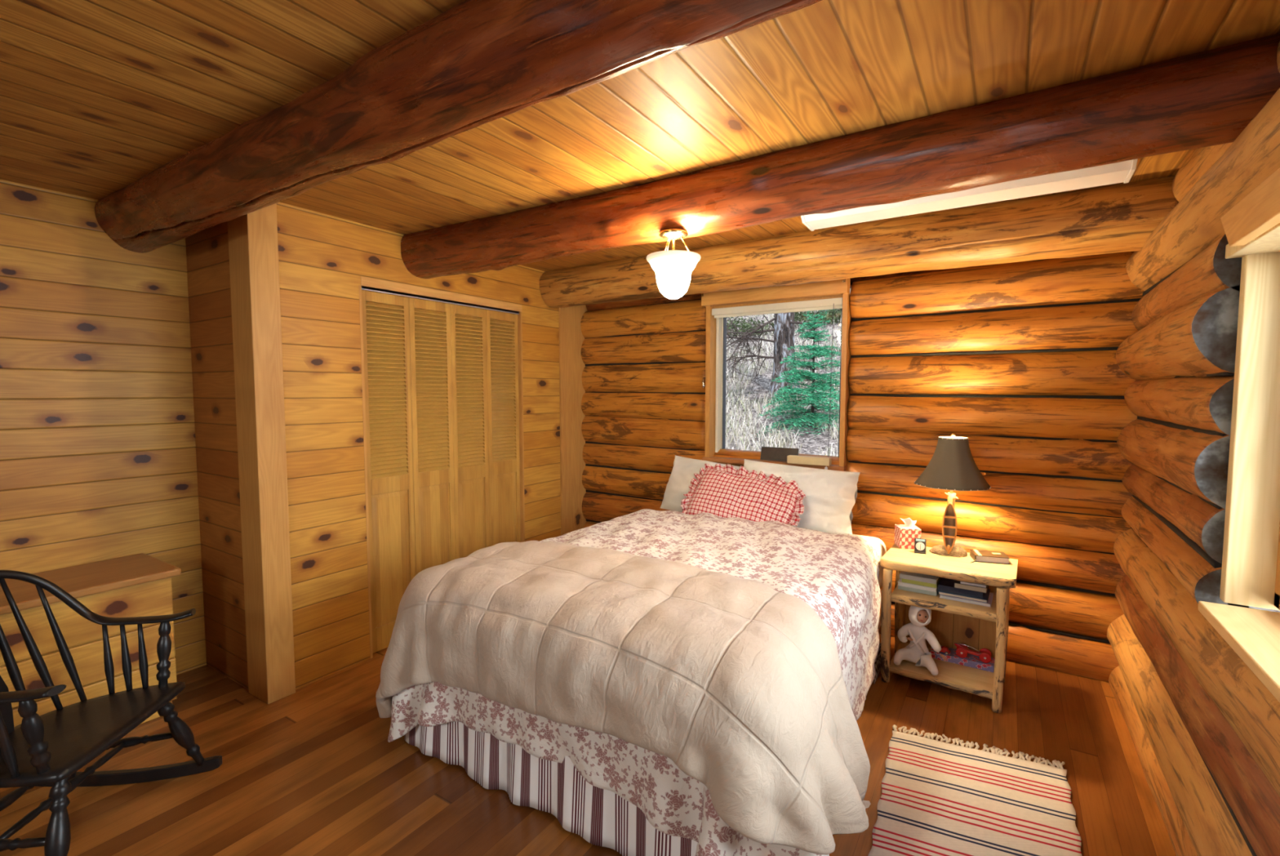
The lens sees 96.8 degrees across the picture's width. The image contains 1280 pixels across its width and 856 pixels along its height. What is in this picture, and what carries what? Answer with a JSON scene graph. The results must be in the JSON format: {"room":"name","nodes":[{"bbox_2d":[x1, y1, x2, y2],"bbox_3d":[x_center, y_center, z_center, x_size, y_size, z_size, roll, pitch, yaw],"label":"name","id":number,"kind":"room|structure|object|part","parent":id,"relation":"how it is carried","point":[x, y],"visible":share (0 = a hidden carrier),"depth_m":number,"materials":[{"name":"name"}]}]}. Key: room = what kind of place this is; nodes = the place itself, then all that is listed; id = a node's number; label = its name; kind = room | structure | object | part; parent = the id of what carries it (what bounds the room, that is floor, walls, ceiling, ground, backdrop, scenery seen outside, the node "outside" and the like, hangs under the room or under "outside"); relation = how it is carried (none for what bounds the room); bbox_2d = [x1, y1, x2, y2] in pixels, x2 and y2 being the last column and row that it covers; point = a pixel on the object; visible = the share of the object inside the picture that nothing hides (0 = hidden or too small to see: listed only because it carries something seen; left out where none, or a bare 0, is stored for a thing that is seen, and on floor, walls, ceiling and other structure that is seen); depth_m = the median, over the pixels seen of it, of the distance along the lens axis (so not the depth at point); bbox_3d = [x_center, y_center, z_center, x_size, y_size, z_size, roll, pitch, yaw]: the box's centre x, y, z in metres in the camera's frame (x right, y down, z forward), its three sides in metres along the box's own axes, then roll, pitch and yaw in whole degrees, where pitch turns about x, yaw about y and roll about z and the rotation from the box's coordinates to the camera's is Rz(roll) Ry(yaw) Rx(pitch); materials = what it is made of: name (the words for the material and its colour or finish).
{"room":"bedroom","nodes":[
{"label":"bedroom","id":0,"kind":"room"},
{"bbox_2d":[185,221,248,688],"bbox_3d":[-2.143,0.109,2.961,0.525,2.410,0.100,2,4,33],"label":"wall","id":1,"kind":"structure","parent":0,"point":[207,256],"depth_m":2.92,"materials":[{"name":"brown wood"}]},
{"bbox_2d":[227,203,295,703],"bbox_3d":[-1.841,0.121,2.769,0.202,2.410,0.128,2,4,33],"label":"wooden post","id":2,"kind":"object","parent":1,"relation":"attached to","point":[253,246],"depth_m":2.71,"materials":[{"name":"brown wood"}]},
{"bbox_2d":[276,202,560,689],"bbox_3d":[-1.095,0.050,3.887,0.100,2.410,2.566,2,4,33],"label":"wall","id":3,"kind":"structure","parent":0,"point":[323,259],"depth_m":3.02,"materials":[{"name":"brown wood"}]},
{"bbox_2d":[361,289,455,653],"bbox_3d":[-1.379,0.249,3.431,0.031,2.046,0.604,2,4,33],"label":"door","id":4,"kind":"structure","parent":3,"relation":"in","point":[408,380],"depth_m":3.38,"materials":[{"name":"brown wood"}]},
{"bbox_3d":[-1.456,0.757,3.334,0.014,0.768,0.236,2,4,33],"label":"panel","id":5,"kind":"part","parent":4,"relation":"part of","materials":[{"name":"brown wood"}]},
{"bbox_3d":[-1.292,0.741,3.588,0.014,0.768,0.230,2,4,33],"label":"panel","id":6,"kind":"part","parent":4,"relation":"part of","materials":[{"name":"brown wood"}]},
{"bbox_2d":[361,285,519,314],"bbox_3d":[-1.218,-0.798,3.614,0.040,0.018,1.207,2,4,33],"label":"door track","id":7,"kind":"object","parent":3,"relation":"attached to","point":[366,288],"visible":0.89,"depth_m":3.51,"materials":[{"name":"white paint"}]},
{"bbox_2d":[360,275,521,311],"bbox_3d":[-1.192,-0.831,3.602,0.024,0.048,1.220,2,4,33],"label":"trim","id":8,"kind":"structure","parent":3,"relation":"attached to","point":[365,282],"depth_m":3.49,"materials":[{"name":"brown wood"}]},
{"bbox_2d":[359,284,524,657],"bbox_3d":[-1.229,0.229,3.687,0.102,2.078,1.233,2,4,33],"label":"trim","id":9,"kind":"structure","parent":3,"relation":"attached to","point":[520,315],"depth_m":4.11,"materials":[{"name":"brown wood"}]},
{"bbox_2d":[450,303,520,558],"bbox_3d":[-1.054,0.217,3.935,0.031,2.046,0.592,2,4,33],"label":"door","id":10,"kind":"structure","parent":3,"relation":"in","point":[486,394],"depth_m":3.89,"materials":[{"name":"brown wood"}]},
{"bbox_3d":[-1.131,0.726,3.838,0.014,0.768,0.224,2,4,33],"label":"panel","id":11,"kind":"part","parent":10,"relation":"part of","materials":[{"name":"brown wood"}]},
{"bbox_3d":[-0.971,0.710,4.087,0.014,0.768,0.230,2,4,33],"label":"panel","id":12,"kind":"part","parent":10,"relation":"part of","materials":[{"name":"brown wood"}]},
{"bbox_2d":[558,304,587,535],"bbox_3d":[-0.531,0.002,4.654,0.016,2.410,0.362,2,4,33],"label":"trim","id":13,"kind":"structure","parent":3,"relation":"attached to","point":[571,366],"depth_m":4.60,"materials":[{"name":"brown wood"}]},
{"bbox_2d":[0,632,1176,855],"bbox_3d":[-0.694,1.448,1.826,4.880,0.120,5.960,2,4,33],"label":"floor","id":14,"kind":"structure","parent":0,"point":[313,770],"depth_m":2.20,"materials":[{"name":"brown wood"}]},
{"bbox_2d":[0,552,181,726],"bbox_3d":[-2.631,1.014,2.281,0.470,0.690,1.174,2,4,33],"label":"dresser","id":15,"kind":"object","parent":14,"relation":"on","point":[139,584],"visible":0.59,"depth_m":2.42,"materials":[{"name":"brown wood"}]},
{"bbox_3d":[-2.472,0.816,2.173,0.020,0.198,1.110,2,4,33],"label":"drawer","id":16,"kind":"part","parent":15,"relation":"part of","materials":[{"name":"brown wood"}]},
{"bbox_3d":[-2.472,1.008,2.185,0.020,0.172,1.110,2,4,33],"label":"drawer","id":17,"kind":"part","parent":15,"relation":"part of","materials":[{"name":"brown wood"}]},
{"bbox_3d":[-2.472,1.191,2.197,0.020,0.181,1.110,2,4,33],"label":"drawer","id":18,"kind":"part","parent":15,"relation":"part of","materials":[{"name":"brown wood"}]},
{"bbox_2d":[0,569,222,855],"bbox_3d":[-2.005,0.924,1.841,0.800,0.917,0.667,0,4,-6],"label":"rocking chair","id":19,"kind":"object","parent":14,"relation":"on","point":[48,748],"visible":1,"depth_m":1.92,"materials":[{"name":"black paint"}]},
{"bbox_3d":[-1.717,0.875,1.613,0.045,0.256,0.064,0,4,-6],"label":"arm post","id":20,"kind":"part","parent":19,"relation":"part of","materials":[{"name":"black paint"}]},
{"bbox_3d":[-1.675,1.174,1.637,0.054,0.344,0.158,-3,4,-36],"label":"leg","id":21,"kind":"part","parent":19,"relation":"part of","materials":[{"name":"black paint"}]},
{"bbox_3d":[-2.082,1.170,2.077,0.054,0.355,0.214,-4,5,-44],"label":"leg","id":22,"kind":"part","parent":19,"relation":"part of","materials":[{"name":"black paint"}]},
{"bbox_3d":[-1.881,0.997,1.859,0.430,0.059,0.536,0,4,-6],"label":"seat","id":23,"kind":"part","parent":19,"relation":"part of","materials":[{"name":"black paint"}]},
{"bbox_3d":[-1.772,0.843,2.118,0.045,0.256,0.064,0,4,-6],"label":"arm post","id":24,"kind":"part","parent":19,"relation":"part of","materials":[{"name":"black paint"}]},
{"bbox_3d":[-1.731,1.142,2.141,0.054,0.344,0.158,2,4,24],"label":"leg","id":25,"kind":"part","parent":19,"relation":"part of","materials":[{"name":"black paint"}]},
{"bbox_2d":[404,533,886,855],"bbox_3d":[0.238,0.997,2.890,1.656,0.645,2.199,2,4,33],"label":"bed","id":26,"kind":"object","parent":14,"relation":"on","point":[602,817],"visible":0.12,"depth_m":2.00,"materials":[{"name":"white fabric"}]},
{"bbox_2d":[387,508,880,855],"bbox_3d":[0.168,0.952,2.627,1.999,0.756,1.934,2,4,33],"label":"quilt","id":27,"kind":"object","parent":26,"relation":"on","point":[837,575],"visible":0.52,"depth_m":2.30,"materials":[{"name":"white fabric"}]},
{"bbox_2d":[375,540,870,854],"bbox_3d":[-0.223,0.929,2.201,2.125,0.770,0.732,2,4,33],"label":"comforter","id":28,"kind":"object","parent":27,"relation":"on","point":[739,682],"visible":1,"depth_m":1.81,"materials":[{"name":"beige fabric"}]},
{"bbox_2d":[660,455,739,511],"bbox_3d":[0.463,0.420,3.897,0.677,0.412,0.255,3,5,38],"label":"pillow","id":29,"kind":"object","parent":26,"relation":"on","point":[683,469],"visible":0.34,"depth_m":3.96,"materials":[{"name":"white fabric"}]},
{"bbox_2d":[680,462,806,525],"bbox_3d":[0.624,0.473,3.528,0.776,0.458,0.343,2,4,33],"label":"cushion","id":30,"kind":"object","parent":26,"relation":"on","point":[726,491],"visible":0.71,"depth_m":3.48,"materials":[{"name":"red fabric"}]},
{"bbox_2d":[743,458,859,533],"bbox_3d":[0.967,0.435,3.548,0.744,0.427,0.264,2,4,26],"label":"pillow","id":31,"kind":"object","parent":26,"relation":"on","point":[829,500],"visible":0.56,"depth_m":3.40,"materials":[{"name":"white fabric"}]},
{"bbox_3d":[0.274,0.825,2.914,1.510,0.305,2.100,2,4,33],"label":"mattress","id":32,"kind":"part","parent":26,"relation":"part of","materials":[{"name":"white fabric"}]},
{"bbox_2d":[872,642,880,683],"bbox_3d":[1.286,1.256,3.099,0.066,0.083,0.422,2,4,33],"label":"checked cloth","id":33,"kind":"object","parent":14,"relation":"on","point":[877,663],"visible":0.3,"depth_m":3.03,"materials":[{"name":"fabric"}]},
{"bbox_2d":[880,543,1017,712],"bbox_3d":[1.586,0.996,2.942,0.585,0.640,0.421,2,4,35],"label":"nightstand","id":34,"kind":"object","parent":14,"relation":"on","point":[977,626],"visible":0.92,"depth_m":2.88,"materials":[{"name":"brown wood"}]},
{"bbox_3d":[1.277,1.019,2.948,0.046,0.593,0.067,2,4,35],"label":"leg","id":35,"kind":"part","parent":34,"relation":"part of","materials":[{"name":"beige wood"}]},
{"bbox_3d":[1.474,1.002,3.228,0.046,0.593,0.065,2,4,35],"label":"leg","id":36,"kind":"part","parent":34,"relation":"part of","materials":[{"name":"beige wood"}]},
{"bbox_2d":[894,517,921,548],"bbox_3d":[1.491,0.578,3.168,0.108,0.166,0.108,1,4,9],"label":"tissue box","id":37,"kind":"object","parent":34,"relation":"on","point":[905,534],"visible":0.98,"depth_m":3.12,"materials":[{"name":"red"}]},
{"bbox_2d":[897,585,938,595],"bbox_3d":[1.492,0.840,3.032,0.183,0.021,0.185,2,4,35],"label":"book","id":38,"kind":"object","parent":34,"relation":"on","point":[904,588],"visible":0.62,"depth_m":2.95,"materials":[{"name":"grey paper"}]},
{"bbox_2d":[897,577,937,591],"bbox_3d":[1.487,0.820,3.025,0.186,0.019,0.180,2,4,35],"label":"book","id":39,"kind":"object","parent":38,"relation":"on","point":[900,581],"visible":0.33,"depth_m":2.95,"materials":[{"name":"white paper"}]},
{"bbox_2d":[902,577,940,587],"bbox_3d":[1.497,0.801,3.023,0.164,0.019,0.170,2,4,35],"label":"book","id":40,"kind":"object","parent":39,"relation":"on","point":[907,580],"visible":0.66,"depth_m":2.95,"materials":[{"name":"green paper"}]},
{"bbox_2d":[899,570,939,583],"bbox_3d":[1.491,0.779,3.026,0.174,0.024,0.170,2,4,35],"label":"book","id":41,"kind":"object","parent":40,"relation":"on","point":[905,575],"visible":0.71,"depth_m":2.96,"materials":[{"name":"grey paper"}]},
{"bbox_2d":[893,604,946,675],"bbox_3d":[1.435,1.058,2.902,0.237,0.330,0.178,2,4,33],"label":"doll","id":42,"kind":"object","parent":34,"relation":"on","point":[917,651],"visible":0.89,"depth_m":2.91,"materials":[{"name":"white"}]},
{"bbox_2d":[908,604,931,626],"bbox_3d":[1.443,0.956,2.935,0.107,0.130,0.105,15,-2,10],"label":"hood","id":43,"kind":"object","parent":42,"relation":"attached to","point":[918,616],"depth_m":2.89,"materials":[{"name":"white fabric"}]},
{"bbox_2d":[914,537,926,553],"bbox_3d":[1.505,0.631,3.054,0.056,0.078,0.052,2,4,25],"label":"alarm clock","id":44,"kind":"object","parent":34,"relation":"on","point":[920,544],"visible":1,"depth_m":3.04,"materials":[{"name":"black plastic"}]},
{"bbox_2d":[888,641,994,698],"bbox_3d":[1.577,1.247,2.952,0.470,0.037,0.370,2,4,35],"label":"shelf","id":45,"kind":"object","parent":34,"relation":"attached to","point":[975,681],"depth_m":2.85,"materials":[{"name":"brown wood"}]},
{"bbox_2d":[890,585,996,622],"bbox_3d":[1.583,0.878,2.938,0.470,0.043,0.349,2,4,35],"label":"shelf","id":46,"kind":"object","parent":34,"relation":"attached to","point":[906,597],"depth_m":2.82,"materials":[{"name":"brown wood"}]},
{"bbox_3d":[1.679,0.967,3.082,0.470,0.505,0.012,2,4,35],"label":"panel","id":47,"kind":"part","parent":34,"relation":"part of","materials":[{"name":"orange wood"}]},
{"bbox_2d":[914,432,991,557],"bbox_3d":[1.648,0.349,3.011,0.356,0.652,0.356,2,4,33],"label":"table lamp","id":48,"kind":"object","parent":34,"relation":"on","point":[952,466],"visible":1,"depth_m":2.94,"materials":[{"name":"brown fabric"}]},
{"bbox_3d":[1.659,0.470,3.025,0.069,0.360,0.048,3,5,43],"label":"stem","id":49,"kind":"part","parent":48,"relation":"part of","materials":[{"name":"brown metal"}]},
{"bbox_3d":[1.648,0.176,3.000,0.352,0.254,0.352,2,4,33],"label":"lamp shade","id":50,"kind":"part","parent":48,"relation":"part of","materials":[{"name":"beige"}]},
{"bbox_2d":[929,646,995,671],"bbox_3d":[1.695,1.208,2.993,0.290,0.034,0.110,2,4,35],"label":"gift box","id":51,"kind":"object","parent":34,"relation":"on","point":[971,660],"visible":0.62,"depth_m":2.95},
{"bbox_2d":[937,645,950,654],"bbox_3d":[1.604,1.173,3.012,0.072,0.034,0.038,2,4,33],"label":"toy car","id":52,"kind":"object","parent":51,"relation":"on","point":[944,649],"visible":0.58,"depth_m":3.00,"materials":[{"name":"red plastic"}]},
{"bbox_2d":[954,642,991,662],"bbox_3d":[1.727,1.160,2.953,0.166,0.068,0.068,2,4,33],"label":"toy car","id":53,"kind":"object","parent":51,"relation":"on","point":[962,651],"visible":1,"depth_m":2.94,"materials":[{"name":"red plastic"}]},
{"bbox_2d":[939,591,993,606],"bbox_3d":[1.663,0.852,2.896,0.223,0.014,0.190,2,4,35],"label":"book","id":54,"kind":"object","parent":34,"relation":"on","point":[988,603],"visible":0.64,"depth_m":2.82,"materials":[{"name":"grey paper"}]},
{"bbox_2d":[937,588,990,602],"bbox_3d":[1.659,0.837,2.909,0.215,0.014,0.190,2,4,35],"label":"book","id":55,"kind":"object","parent":54,"relation":"on","point":[985,597],"visible":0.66,"depth_m":2.84,"materials":[{"name":"beige paper"}]},
{"bbox_2d":[937,577,984,597],"bbox_3d":[1.659,0.815,2.929,0.198,0.028,0.175,2,4,35],"label":"book","id":56,"kind":"object","parent":55,"relation":"on","point":[944,584],"visible":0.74,"depth_m":2.88,"materials":[{"name":"black paper"}]},
{"bbox_2d":[953,579,988,592],"bbox_3d":[1.681,0.790,2.883,0.143,0.026,0.145,2,4,35],"label":"book","id":57,"kind":"object","parent":56,"relation":"on","point":[957,583],"visible":0.37,"depth_m":2.83,"materials":[{"name":"grey paper"}]},
{"bbox_2d":[960,581,986,587],"bbox_3d":[1.692,0.772,2.878,0.110,0.011,0.140,2,4,35],"label":"book","id":58,"kind":"object","parent":57,"relation":"on","point":[962,582],"visible":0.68,"depth_m":2.82,"materials":[{"name":"grey paper"}]},
{"bbox_2d":[969,549,1009,564],"bbox_3d":[1.775,0.661,2.908,0.181,0.034,0.149,1,4,19],"label":"notebook","id":59,"kind":"object","parent":34,"relation":"on","point":[985,556],"visible":1,"depth_m":2.88,"materials":[{"name":"brown paper"}]},
{"bbox_3d":[1.686,1.037,2.664,0.046,0.593,0.064,2,4,35],"label":"leg","id":60,"kind":"part","parent":34,"relation":"part of","materials":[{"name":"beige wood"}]},
{"bbox_3d":[1.882,1.019,2.946,0.046,0.593,0.064,2,4,35],"label":"leg","id":61,"kind":"part","parent":34,"relation":"part of","materials":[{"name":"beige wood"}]},
{"bbox_2d":[867,724,1082,855],"bbox_3d":[1.091,1.374,1.823,0.632,0.018,1.417,2,4,29],"label":"rug","id":62,"kind":"object","parent":14,"relation":"on","point":[938,797],"visible":1,"depth_m":2.06,"materials":[{"name":"fabric"}]},
{"bbox_2d":[0,0,1279,271],"bbox_3d":[-0.694,-1.067,1.667,4.880,0.100,5.960,2,4,33],"label":"ceiling","id":63,"kind":"structure","parent":0,"point":[97,96],"depth_m":1.69,"materials":[{"name":"brown wood"}]},
{"bbox_2d":[94,0,822,253],"bbox_3d":[-0.669,-0.911,1.642,4.400,0.228,0.296,2,4,33],"label":"ceiling beam","id":64,"kind":"structure","parent":63,"relation":"attached to","point":[477,63],"depth_m":1.47,"materials":[{"name":"brown wood"}]},
{"bbox_2d":[400,33,1279,279],"bbox_3d":[0.256,-0.952,2.430,3.698,0.247,0.334,2,4,33],"label":"ceiling beam","id":65,"kind":"structure","parent":63,"relation":"attached to","point":[1206,98],"depth_m":1.91,"materials":[{"name":"brown wood"}]},
{"bbox_2d":[646,227,701,298],"bbox_3d":[0.147,-0.715,2.499,0.240,0.293,0.240,2,4,33],"label":"pendant light","id":66,"kind":"object","parent":65,"relation":"hanging from","point":[673,268],"visible":1,"depth_m":2.44,"materials":[{"name":"white metal"}]},
{"bbox_3d":[0.147,-0.660,2.502,0.240,0.183,0.240,2,4,33],"label":"lamp shade","id":67,"kind":"part","parent":66,"relation":"part of","materials":[{"name":"beige"}]},
{"bbox_2d":[538,175,1178,308],"bbox_3d":[0.820,-0.991,3.417,3.580,0.292,0.320,2,4,33],"label":"ceiling beam","id":68,"kind":"structure","parent":63,"relation":"attached to","point":[1120,217],"depth_m":2.91,"materials":[{"name":"brown wood"}]},
{"bbox_2d":[800,158,1137,231],"bbox_3d":[1.342,-1.020,2.478,1.232,0.098,0.258,2,4,33],"label":"fluorescent light","id":69,"kind":"object","parent":63,"relation":"attached to","point":[1122,171],"visible":0.53,"depth_m":2.38,"materials":[{"name":"white"}]},
{"bbox_2d":[580,251,1144,681],"bbox_3d":[1.048,0.091,3.906,3.950,2.454,0.322,2,4,33],"label":"wall","id":70,"kind":"structure","parent":0,"point":[1017,360],"depth_m":3.19,"materials":[{"name":"brown"}]},
{"bbox_2d":[702,377,705,387],"bbox_3d":[0.458,-0.323,4.053,0.018,0.078,0.048,2,4,33],"label":"wall hook","id":71,"kind":"object","parent":70,"relation":"attached to","point":[704,378],"visible":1,"depth_m":4.04,"materials":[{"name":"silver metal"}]},
{"bbox_2d":[701,278,851,471],"bbox_3d":[0.920,-0.346,3.868,0.992,1.193,0.275,2,4,33],"label":"window","id":72,"kind":"structure","parent":70,"relation":"in","point":[716,328],"depth_m":3.85,"materials":[{"name":"brown wood"}]},
{"bbox_2d":[701,279,845,469],"bbox_3d":[0.862,-0.312,3.783,0.970,1.224,0.092,2,4,33],"label":"roller shade","id":73,"kind":"object","parent":72,"relation":"attached to","point":[833,303],"visible":0.88,"depth_m":3.73,"materials":[{"name":"beige"}]},
{"bbox_3d":[0.885,-0.800,3.768,0.890,0.045,0.028,2,4,33],"label":"head rail","id":74,"kind":"part","parent":73,"relation":"part of","materials":[{"name":"beige"}]},
{"bbox_3d":[0.894,-0.770,3.782,0.877,0.020,0.010,2,4,33],"label":"rail","id":75,"kind":"part","parent":73,"relation":"part of","materials":[{"name":"beige"}]},
{"bbox_3d":[1.201,-0.289,3.578,0.018,0.975,0.007,2,4,33],"label":"cord","id":76,"kind":"part","parent":73,"relation":"part of","materials":[{"name":"grey plastic"}]},
{"bbox_3d":[0.927,0.234,3.903,0.980,0.031,0.270,2,4,33],"label":"sill","id":77,"kind":"part","parent":72,"relation":"part of","materials":[{"name":"brown wood"}]},
{"bbox_3d":[0.943,-0.306,3.886,0.892,1.046,0.085,2,4,33],"label":"sash","id":78,"kind":"part","parent":72,"relation":"part of","materials":[{"name":"beige"}]},
{"bbox_2d":[760,446,799,461],"bbox_3d":[0.937,0.176,3.822,0.256,0.089,0.029,2,4,33],"label":"tray","id":79,"kind":"object","parent":72,"relation":"on","point":[771,453],"visible":0.79,"depth_m":3.83,"materials":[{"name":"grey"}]},
{"bbox_2d":[786,454,831,466],"bbox_3d":[1.082,0.207,3.643,0.270,0.050,0.055,2,4,33],"label":"wooden block","id":80,"kind":"object","parent":72,"relation":"on","point":[793,459],"visible":1,"depth_m":3.62,"materials":[{"name":"beige paint"}]},
{"bbox_2d":[1106,41,1279,855],"bbox_3d":[1.109,0.258,0.570,0.372,2.568,5.830,2,4,33],"label":"wall","id":81,"kind":"structure","parent":0,"point":[1204,729],"depth_m":1.81,"materials":[{"name":"brown"}]},
{"bbox_2d":[1198,168,1279,702],"bbox_3d":[1.367,0.013,0.956,0.332,1.117,1.583,2,4,33],"label":"window","id":82,"kind":"structure","parent":81,"relation":"in","point":[1251,557],"depth_m":1.60,"materials":[{"name":"brown wood"}]},
{"bbox_3d":[1.352,0.559,0.948,0.312,0.029,1.475,2,4,33],"label":"sill","id":83,"kind":"part","parent":82,"relation":"part of","materials":[{"name":"brown wood"}]},
{"bbox_3d":[1.403,0.017,0.963,0.280,1.075,1.533,2,4,33],"label":"frame","id":84,"kind":"part","parent":82,"relation":"part of","materials":[{"name":"brown wood"}]},
{"bbox_3d":[1.417,0.049,0.956,0.045,0.988,1.453,2,4,33],"label":"sash","id":85,"kind":"part","parent":82,"relation":"part of","materials":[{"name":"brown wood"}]},
{"label":"outside","id":86,"kind":"structure","parent":0,"visible":0},
{"bbox_2d":[725,288,1279,612],"bbox_3d":[9.980,-16.840,23.280,34.500,33.258,43.708,2,4,33],"label":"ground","id":87,"kind":"structure","parent":86,"point":[809,442],"depth_m":8.96,"materials":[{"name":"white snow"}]},
{"bbox_2d":[726,315,773,337],"bbox_3d":[2.286,-2.346,13.364,1.883,0.609,1.173,2,4,33],"label":"bush","id":88,"kind":"object","parent":87,"relation":"on","point":[744,325],"visible":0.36,"depth_m":13.09,"materials":[{"name":"green plant"}]},
{"bbox_2d":[725,311,834,397],"bbox_3d":[1.301,-3.407,9.200,2.964,6.359,2.236,-1,4,-9],"label":"pine tree","id":89,"kind":"object","parent":87,"relation":"on","point":[784,322],"visible":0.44,"depth_m":9.03,"materials":[{"name":"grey plant"}]},
{"bbox_2d":[725,311,841,456],"bbox_3d":[0.921,-1.141,10.376,7.240,3.386,10.877,2,4,25],"label":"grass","id":90,"kind":"structure","parent":87,"relation":"on","point":[733,422],"depth_m":8.47,"materials":[{"name":"white plant"}]},
{"bbox_2d":[768,367,804,408],"bbox_3d":[2.248,-0.608,8.627,0.726,0.650,0.596,-3,5,-42],"label":"fir tree","id":91,"kind":"object","parent":87,"relation":"on","point":[779,380],"visible":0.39,"depth_m":8.65,"materials":[{"name":"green plant"}]},
{"bbox_2d":[755,310,840,436],"bbox_3d":[2.190,-0.735,7.562,1.547,1.785,1.370,-3,5,-41],"label":"fir tree","id":92,"kind":"object","parent":87,"relation":"on","point":[813,397],"visible":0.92,"depth_m":7.42,"materials":[{"name":"green plant"}]},
{"bbox_2d":[769,309,840,327],"bbox_3d":[3.755,-2.507,12.912,1.761,0.549,1.100,2,4,33],"label":"bush","id":93,"kind":"object","parent":87,"relation":"on","point":[797,314],"visible":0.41,"depth_m":12.59,"materials":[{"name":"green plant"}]},
{"bbox_2d":[804,288,850,315],"bbox_3d":[3.850,-3.193,9.034,2.949,4.800,1.500,2,4,33],"label":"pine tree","id":94,"kind":"object","parent":87,"relation":"on","point":[820,311],"visible":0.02,"depth_m":9.76,"materials":[{"name":"green plant"}]},
{"bbox_2d":[820,308,841,319],"bbox_3d":[4.813,-2.629,12.692,1.748,0.548,1.093,2,4,33],"label":"bush","id":95,"kind":"object","parent":87,"relation":"on","point":[839,310],"visible":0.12,"depth_m":12.67,"materials":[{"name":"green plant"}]}
]}

